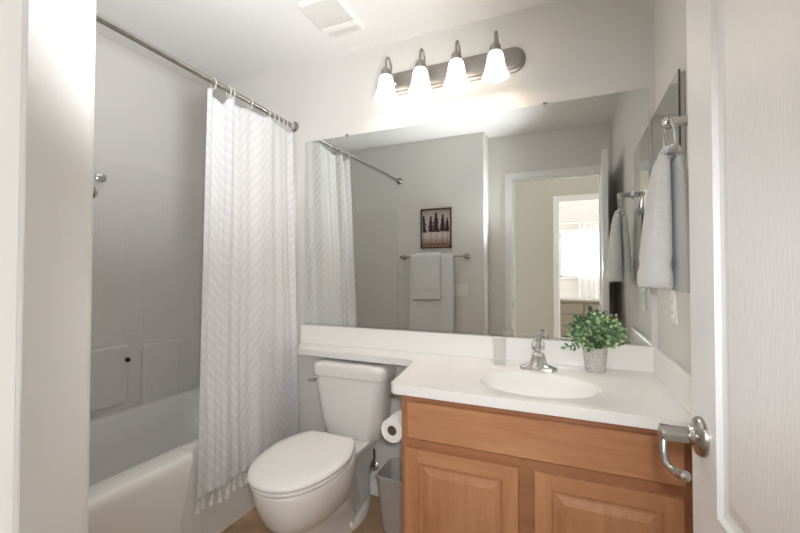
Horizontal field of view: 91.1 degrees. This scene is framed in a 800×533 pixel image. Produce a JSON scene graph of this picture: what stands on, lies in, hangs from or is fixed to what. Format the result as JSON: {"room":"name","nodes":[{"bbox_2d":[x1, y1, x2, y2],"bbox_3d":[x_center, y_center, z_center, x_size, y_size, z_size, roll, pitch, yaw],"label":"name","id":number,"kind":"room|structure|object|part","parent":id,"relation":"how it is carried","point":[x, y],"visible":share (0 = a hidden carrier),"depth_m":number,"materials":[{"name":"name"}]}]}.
{"room":"bathroom","nodes":[
{"label":"bathroom","id":0,"kind":"room"},
{"bbox_2d":[19,0,95,532],"bbox_3d":[-1.236,-0.017,0.824,1.577,2.440,0.215,0,-1,23],"label":"wall","id":1,"kind":"structure","parent":0,"point":[58,231],"depth_m":0.56,"materials":[{"name":"white paint"}]},
{"bbox_2d":[93,184,97,198],"bbox_3d":[-0.878,-0.141,0.834,0.656,0.052,0.083,0,-1,23],"label":"towel bar","id":2,"kind":"object","parent":1,"relation":"attached to","point":[95,189],"visible":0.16,"depth_m":0.74,"materials":[{"name":"silver metal"}]},
{"bbox_2d":[94,33,206,184],"bbox_3d":[-1.699,0.003,1.870,0.100,2.440,1.740,0,-1,23],"label":"wall","id":3,"kind":"structure","parent":0,"point":[148,116],"depth_m":2.28,"materials":[{"name":"white paint"}]},
{"bbox_2d":[90,158,296,422],"bbox_3d":[-1.271,0.129,1.792,0.754,1.385,1.548,0,-1,23],"label":"tub surround","id":4,"kind":"object","parent":3,"relation":"attached to","point":[148,227],"visible":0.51,"depth_m":2.24,"materials":[{"name":"white tile"}]},
{"bbox_2d":[94,172,106,182],"bbox_3d":[-1.545,-0.457,2.019,0.047,0.052,0.052,0,-1,23],"label":"towel hook","id":5,"kind":"object","parent":4,"relation":"attached to","point":[99,177],"visible":1,"depth_m":2.01,"materials":[{"name":"silver metal"}]},
{"bbox_2d":[90,338,199,422],"bbox_3d":[-1.584,0.624,1.917,0.062,0.400,1.516,0,-1,23],"label":"shelf","id":6,"kind":"object","parent":4,"relation":"attached to","point":[158,369],"depth_m":2.22,"materials":[{"name":"white tile"}]},
{"bbox_2d":[221,495,385,532],"bbox_3d":[-0.456,1.219,-1.079,6.400,0.100,6.500,0,-1,23],"label":"floor","id":7,"kind":"structure","parent":0,"point":[250,522],"depth_m":1.87,"materials":[{"name":"wood"}]},
{"bbox_2d":[88,389,254,532],"bbox_3d":[-1.206,0.993,1.747,0.790,0.456,1.544,0,-1,23],"label":"bathtub","id":8,"kind":"object","parent":7,"relation":"on","point":[143,461],"visible":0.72,"depth_m":1.73,"materials":[{"name":"white ceramic"}]},
{"bbox_2d":[89,389,199,485],"bbox_3d":[-1.261,0.955,1.772,0.670,0.372,1.544,0,-1,23],"label":"basin","id":9,"kind":"object","parent":8,"relation":"in","point":[120,443],"depth_m":2.14,"materials":[{"name":"white ceramic"}]},
{"bbox_2d":[247,357,395,532],"bbox_3d":[-0.357,0.854,1.767,0.428,0.735,0.808,0,-1,23],"label":"toilet","id":10,"kind":"object","parent":7,"relation":"on","point":[312,481],"visible":0.99,"depth_m":1.72,"materials":[{"name":"white ceramic"}]},
{"bbox_3d":[-0.406,0.816,1.622,0.369,0.015,0.485,0,-1,23],"label":"seat","id":11,"kind":"part","parent":10,"relation":"part of","materials":[{"name":"white plastic"}]},
{"bbox_3d":[-0.406,0.792,1.623,0.379,0.026,0.502,0,-1,23],"label":"lid","id":12,"kind":"part","parent":10,"relation":"part of","materials":[{"name":"white plastic"}]},
{"bbox_3d":[-0.363,1.024,1.723,0.363,0.394,0.688,0,-1,23],"label":"bowl","id":13,"kind":"part","parent":10,"relation":"part of","materials":[{"name":"white ceramic"}]},
{"bbox_3d":[-0.450,0.574,2.020,0.051,0.028,0.029,0,-1,23],"label":"flush handle","id":14,"kind":"part","parent":10,"relation":"part of","materials":[{"name":"silver metal"}]},
{"bbox_3d":[-0.237,0.529,2.050,0.428,0.073,0.203,0,-1,23],"label":"tank lid","id":15,"kind":"part","parent":10,"relation":"part of","materials":[{"name":"white ceramic"}]},
{"bbox_3d":[-0.236,0.714,2.048,0.412,0.334,0.194,0,-1,23],"label":"tank","id":16,"kind":"part","parent":10,"relation":"part of","materials":[{"name":"white ceramic"}]},
{"bbox_2d":[376,458,401,532],"bbox_3d":[0.015,1.093,1.851,0.216,0.262,0.204,0,-1,23],"label":"trash can","id":17,"kind":"object","parent":7,"relation":"on","point":[389,476],"visible":0.57,"depth_m":1.79,"materials":[{"name":"grey plastic"}]},
{"bbox_2d":[402,395,692,532],"bbox_3d":[0.529,0.843,1.523,0.905,0.749,0.577,0,-1,23],"label":"vanity cabinet","id":18,"kind":"object","parent":7,"relation":"on","point":[467,468],"visible":0.85,"depth_m":1.27,"materials":[{"name":"brown wood"}]},
{"bbox_2d":[388,426,395,434],"bbox_3d":[0.022,0.649,1.605,0.090,0.043,0.138,0,-1,23],"label":"toilet paper holder","id":19,"kind":"object","parent":18,"relation":"attached to","point":[391,429],"visible":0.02,"depth_m":1.55,"materials":[{"name":"silver metal"}]},
{"bbox_2d":[381,410,401,442],"bbox_3d":[-0.012,0.649,1.596,0.095,0.095,0.104,0,-1,23],"label":"toilet paper roll","id":20,"kind":"object","parent":19,"relation":"on","point":[395,420],"visible":0.77,"depth_m":1.55,"materials":[{"name":"white paper"}]},
{"bbox_3d":[0.204,0.886,1.358,0.396,0.457,0.018,0,-1,23],"label":"door","id":21,"kind":"part","parent":18,"relation":"part of","materials":[{"name":"brown wood"}]},
{"bbox_2d":[297,324,691,429],"bbox_3d":[0.124,0.442,1.693,1.786,0.223,0.606,0,-1,23],"label":"countertop","id":22,"kind":"structure","parent":18,"relation":"on","point":[640,386],"depth_m":1.58,"materials":[{"name":"white stone"}]},
{"bbox_2d":[492,335,506,365],"bbox_3d":[0.446,0.374,1.756,0.066,0.128,0.066,0,-1,23],"label":"glass tumbler","id":23,"kind":"object","parent":22,"relation":"on","point":[499,342],"visible":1,"depth_m":1.73,"materials":[{"name":"white"}]},
{"bbox_2d":[519,337,557,371],"bbox_3d":[0.569,0.368,1.624,0.156,0.136,0.141,0,-1,23],"label":"faucet","id":24,"kind":"object","parent":22,"relation":"on","point":[538,362],"visible":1,"depth_m":1.64,"materials":[{"name":"silver metal"}]},
{"bbox_3d":[0.563,0.390,1.609,0.032,0.040,0.110,0,-1,23],"label":"spout","id":25,"kind":"part","parent":24,"relation":"part of","materials":[{"name":"silver metal"}]},
{"bbox_3d":[0.586,0.334,1.663,0.055,0.057,0.054,0,-1,23],"label":"handle","id":26,"kind":"part","parent":24,"relation":"part of","materials":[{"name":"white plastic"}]},
{"bbox_2d":[560,311,628,372],"bbox_3d":[0.799,0.307,1.621,0.254,0.257,0.151,0,-1,23],"label":"potted plant","id":27,"kind":"object","parent":22,"relation":"on","point":[595,351],"visible":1,"depth_m":1.60,"materials":[{"name":"green plant"}]},
{"bbox_3d":[0.817,0.386,1.643,0.095,0.100,0.095,0,-1,23],"label":"pot","id":28,"kind":"part","parent":27,"relation":"part of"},
{"bbox_3d":[0.415,0.557,1.273,0.846,0.132,0.018,0,-1,23],"label":"drawer","id":29,"kind":"part","parent":18,"relation":"part of","materials":[{"name":"brown wood"}]},
{"bbox_3d":[0.616,0.883,1.180,0.397,0.457,0.018,0,-1,23],"label":"door","id":30,"kind":"part","parent":18,"relation":"part of","materials":[{"name":"brown wood"}]},
{"bbox_2d":[96,0,557,88],"bbox_3d":[-0.454,-1.321,-1.032,6.400,0.100,6.500,0,-1,23],"label":"ceiling","id":31,"kind":"structure","parent":0,"point":[228,41],"depth_m":2.00,"materials":[{"name":"white paint"}]},
{"bbox_2d":[297,0,365,39],"bbox_3d":[-0.325,-1.202,1.908,0.220,0.027,0.295,0,-1,23],"label":"exhaust fan cover","id":32,"kind":"object","parent":31,"relation":"attached to","point":[335,19],"visible":1,"depth_m":1.89,"materials":[{"name":"white plastic"}]},
{"bbox_2d":[303,0,353,28],"bbox_3d":[-0.342,-1.200,1.869,0.184,0.003,0.162,0,-1,23],"label":"grille","id":33,"kind":"object","parent":32,"relation":"attached to","point":[325,14],"depth_m":1.87,"materials":[{"name":"white plastic"}]},
{"bbox_2d":[327,25,362,39],"bbox_3d":[-0.283,-1.197,2.004,0.184,0.003,0.057,0,-1,23],"label":"grille","id":34,"kind":"object","parent":32,"relation":"attached to","point":[351,29],"depth_m":2.00,"materials":[{"name":"white plastic"}]},
{"bbox_2d":[213,0,657,478],"bbox_3d":[-0.102,0.010,2.184,2.785,2.440,0.100,0,-1,23],"label":"wall","id":35,"kind":"structure","parent":0,"point":[573,49],"depth_m":1.98,"materials":[{"name":"white paint"}]},
{"bbox_2d":[96,13,298,131],"bbox_3d":[-0.929,-0.859,1.663,0.060,0.060,1.542,0,-1,22],"label":"shower curtain rod","id":36,"kind":"object","parent":35,"relation":"attached to","point":[99,18],"visible":0.92,"depth_m":1.66,"materials":[{"name":"silver metal"}]},
{"bbox_2d":[194,88,298,514],"bbox_3d":[-0.745,0.119,2.009,0.124,1.871,0.707,0,-1,23],"label":"shower curtain","id":37,"kind":"object","parent":36,"relation":"hanging from","point":[249,399],"visible":0.95,"depth_m":1.96,"materials":[{"name":"fabric"}]},
{"bbox_2d":[370,478,378,495],"bbox_3d":[-0.190,1.189,2.138,0.905,0.080,0.015,0,-1,23],"label":"baseboard","id":38,"kind":"structure","parent":35,"relation":"attached to","point":[373,482],"depth_m":2.11,"materials":[{"name":"white paint"}]},
{"bbox_2d":[370,448,378,472],"bbox_3d":[-0.163,0.990,2.103,0.077,0.228,0.062,0,-1,23],"label":"water supply valve","id":39,"kind":"object","parent":35,"relation":"attached to","point":[374,466],"visible":0.62,"depth_m":2.10,"materials":[{"name":"silver metal"}]},
{"bbox_2d":[374,30,524,102],"bbox_3d":[0.196,-0.969,1.916,0.778,0.227,0.189,0,-1,23],"label":"vanity light","id":40,"kind":"object","parent":35,"relation":"attached to","point":[495,66],"visible":1,"depth_m":1.90,"materials":[{"name":"white glass"}]},
{"bbox_3d":[-0.071,-0.911,1.994,0.122,0.114,0.122,0,-1,23],"label":"lamp shade","id":41,"kind":"part","parent":40,"relation":"part of","materials":[{"name":"white glass"}]},
{"bbox_3d":[-0.071,-0.911,1.994,0.058,0.104,0.058,0,-1,23],"label":"bulb","id":42,"kind":"part","parent":40,"relation":"part of","materials":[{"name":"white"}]},
{"bbox_3d":[-0.051,-1.021,2.042,0.032,0.118,0.112,0,-1,23],"label":"arm","id":43,"kind":"part","parent":40,"relation":"part of","materials":[{"name":"silver metal"}]},
{"bbox_3d":[0.100,-0.912,1.920,0.122,0.114,0.122,0,-1,23],"label":"lamp shade","id":44,"kind":"part","parent":40,"relation":"part of","materials":[{"name":"white glass"}]},
{"bbox_3d":[0.100,-0.912,1.920,0.058,0.104,0.058,0,-1,23],"label":"bulb","id":45,"kind":"part","parent":40,"relation":"part of","materials":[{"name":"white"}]},
{"bbox_3d":[0.120,-1.022,1.969,0.032,0.118,0.112,0,-1,23],"label":"arm","id":46,"kind":"part","parent":40,"relation":"part of","materials":[{"name":"silver metal"}]},
{"bbox_3d":[0.265,-0.913,1.849,0.122,0.114,0.122,0,-1,23],"label":"lamp shade","id":47,"kind":"part","parent":40,"relation":"part of","materials":[{"name":"white glass"}]},
{"bbox_3d":[0.265,-0.913,1.849,0.058,0.104,0.058,0,-1,23],"label":"bulb","id":48,"kind":"part","parent":40,"relation":"part of","materials":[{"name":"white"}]},
{"bbox_3d":[0.285,-1.024,1.898,0.032,0.118,0.112,0,-1,23],"label":"arm","id":49,"kind":"part","parent":40,"relation":"part of","materials":[{"name":"silver metal"}]},
{"bbox_3d":[0.432,-0.915,1.777,0.122,0.114,0.122,0,-1,23],"label":"lamp shade","id":50,"kind":"part","parent":40,"relation":"part of","materials":[{"name":"white glass"}]},
{"bbox_3d":[0.432,-0.915,1.777,0.058,0.104,0.058,0,-1,23],"label":"bulb","id":51,"kind":"part","parent":40,"relation":"part of","materials":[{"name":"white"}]},
{"bbox_3d":[0.452,-1.025,1.826,0.032,0.118,0.112,0,-1,23],"label":"arm","id":52,"kind":"part","parent":40,"relation":"part of","materials":[{"name":"silver metal"}]},
{"bbox_2d":[304,88,650,345],"bbox_3d":[0.238,-0.210,1.982,1.747,1.087,0.009,0,-1,23],"label":"wall mirror","id":53,"kind":"object","parent":35,"relation":"attached to","point":[526,222],"visible":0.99,"depth_m":1.90,"materials":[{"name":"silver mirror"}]},
{"bbox_2d":[301,324,655,372],"bbox_3d":[0.239,0.389,1.962,1.786,0.106,0.021,0,-1,23],"label":"backsplash","id":54,"kind":"structure","parent":35,"relation":"attached to","point":[638,358],"depth_m":1.92,"materials":[{"name":"white stone"}]},
{"bbox_2d":[651,69,685,170],"bbox_3d":[0.963,-0.323,1.418,0.018,0.578,0.445,0,-1,23],"label":"medicine cabinet","id":55,"kind":"object","parent":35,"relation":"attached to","point":[672,104],"visible":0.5,"depth_m":1.32,"materials":[{"name":"mirror"}]},
{"bbox_2d":[654,0,690,373],"bbox_3d":[0.769,-0.015,0.814,0.100,2.440,1.727,0,-1,23],"label":"wall","id":56,"kind":"structure","parent":0,"point":[670,18],"depth_m":1.39,"materials":[{"name":"white paint"}]},
{"bbox_2d":[637,144,689,292],"bbox_3d":[0.759,-0.136,1.121,0.132,0.414,0.184,0,-1,23],"label":"hand towel","id":57,"kind":"object","parent":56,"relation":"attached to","point":[664,242],"visible":0.88,"depth_m":1.06,"materials":[{"name":"white fabric"}]},
{"bbox_2d":[670,290,677,324],"bbox_3d":[0.945,0.140,1.357,0.010,0.116,0.072,0,-1,23],"label":"electrical outlet","id":58,"kind":"object","parent":56,"relation":"attached to","point":[673,294],"visible":0.92,"depth_m":1.34,"materials":[{"name":"white plastic"}]},
{"bbox_2d":[671,297,673,317],"bbox_3d":[0.943,0.140,1.358,0.004,0.070,0.034,0,-1,23],"label":"socket","id":59,"kind":"object","parent":58,"relation":"attached to","point":[672,298],"depth_m":1.35,"materials":[{"name":"grey plastic"}]},
{"bbox_2d":[661,115,687,165],"bbox_3d":[0.790,-0.365,1.102,0.086,0.159,0.132,0,-1,23],"label":"towel ring","id":60,"kind":"object","parent":56,"relation":"attached to","point":[668,122],"visible":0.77,"depth_m":1.11,"materials":[{"name":"silver metal"}]},
{"bbox_3d":[0.798,-0.415,1.121,0.086,0.060,0.060,0,-1,23],"label":"post","id":61,"kind":"part","parent":60,"relation":"part of","materials":[{"name":"silver metal"}]},
{"bbox_3d":[-0.067,-0.028,0.181,1.135,2.440,0.098,0,-1,23],"label":"wall","id":62,"kind":"structure","parent":0,"visible":0},
{"bbox_2d":[0,0,22,532],"bbox_3d":[-0.046,0.167,0.170,0.752,2.050,0.105,0,-1,23],"label":"trim","id":63,"kind":"structure","parent":62,"relation":"attached to","point":[11,11],"depth_m":0.35,"materials":[{"name":"white paint"}]},
{"bbox_2d":[13,0,28,532],"bbox_3d":[-0.024,0.148,0.220,0.832,2.092,0.017,0,-1,23],"label":"trim","id":64,"kind":"structure","parent":62,"relation":"attached to","point":[25,2],"depth_m":0.37,"materials":[{"name":"white paint"}]},
{"bbox_2d":[657,0,799,532],"bbox_3d":[0.435,0.179,0.406,0.155,2.012,0.698,0,-1,20],"label":"door","id":65,"kind":"structure","parent":62,"relation":"in","point":[743,56],"depth_m":0.54,"materials":[{"name":"white paint"}]},
{"bbox_3d":[0.464,0.319,0.669,0.022,0.064,0.086,0,-1,10],"label":"lever","id":66,"kind":"part","parent":65,"relation":"part of","materials":[{"name":"silver metal"}]},
{"bbox_3d":[0.493,0.295,0.691,0.064,0.067,0.067,0,-1,20],"label":"handle","id":67,"kind":"part","parent":65,"relation":"part of","materials":[{"name":"silver metal"}]}
]}

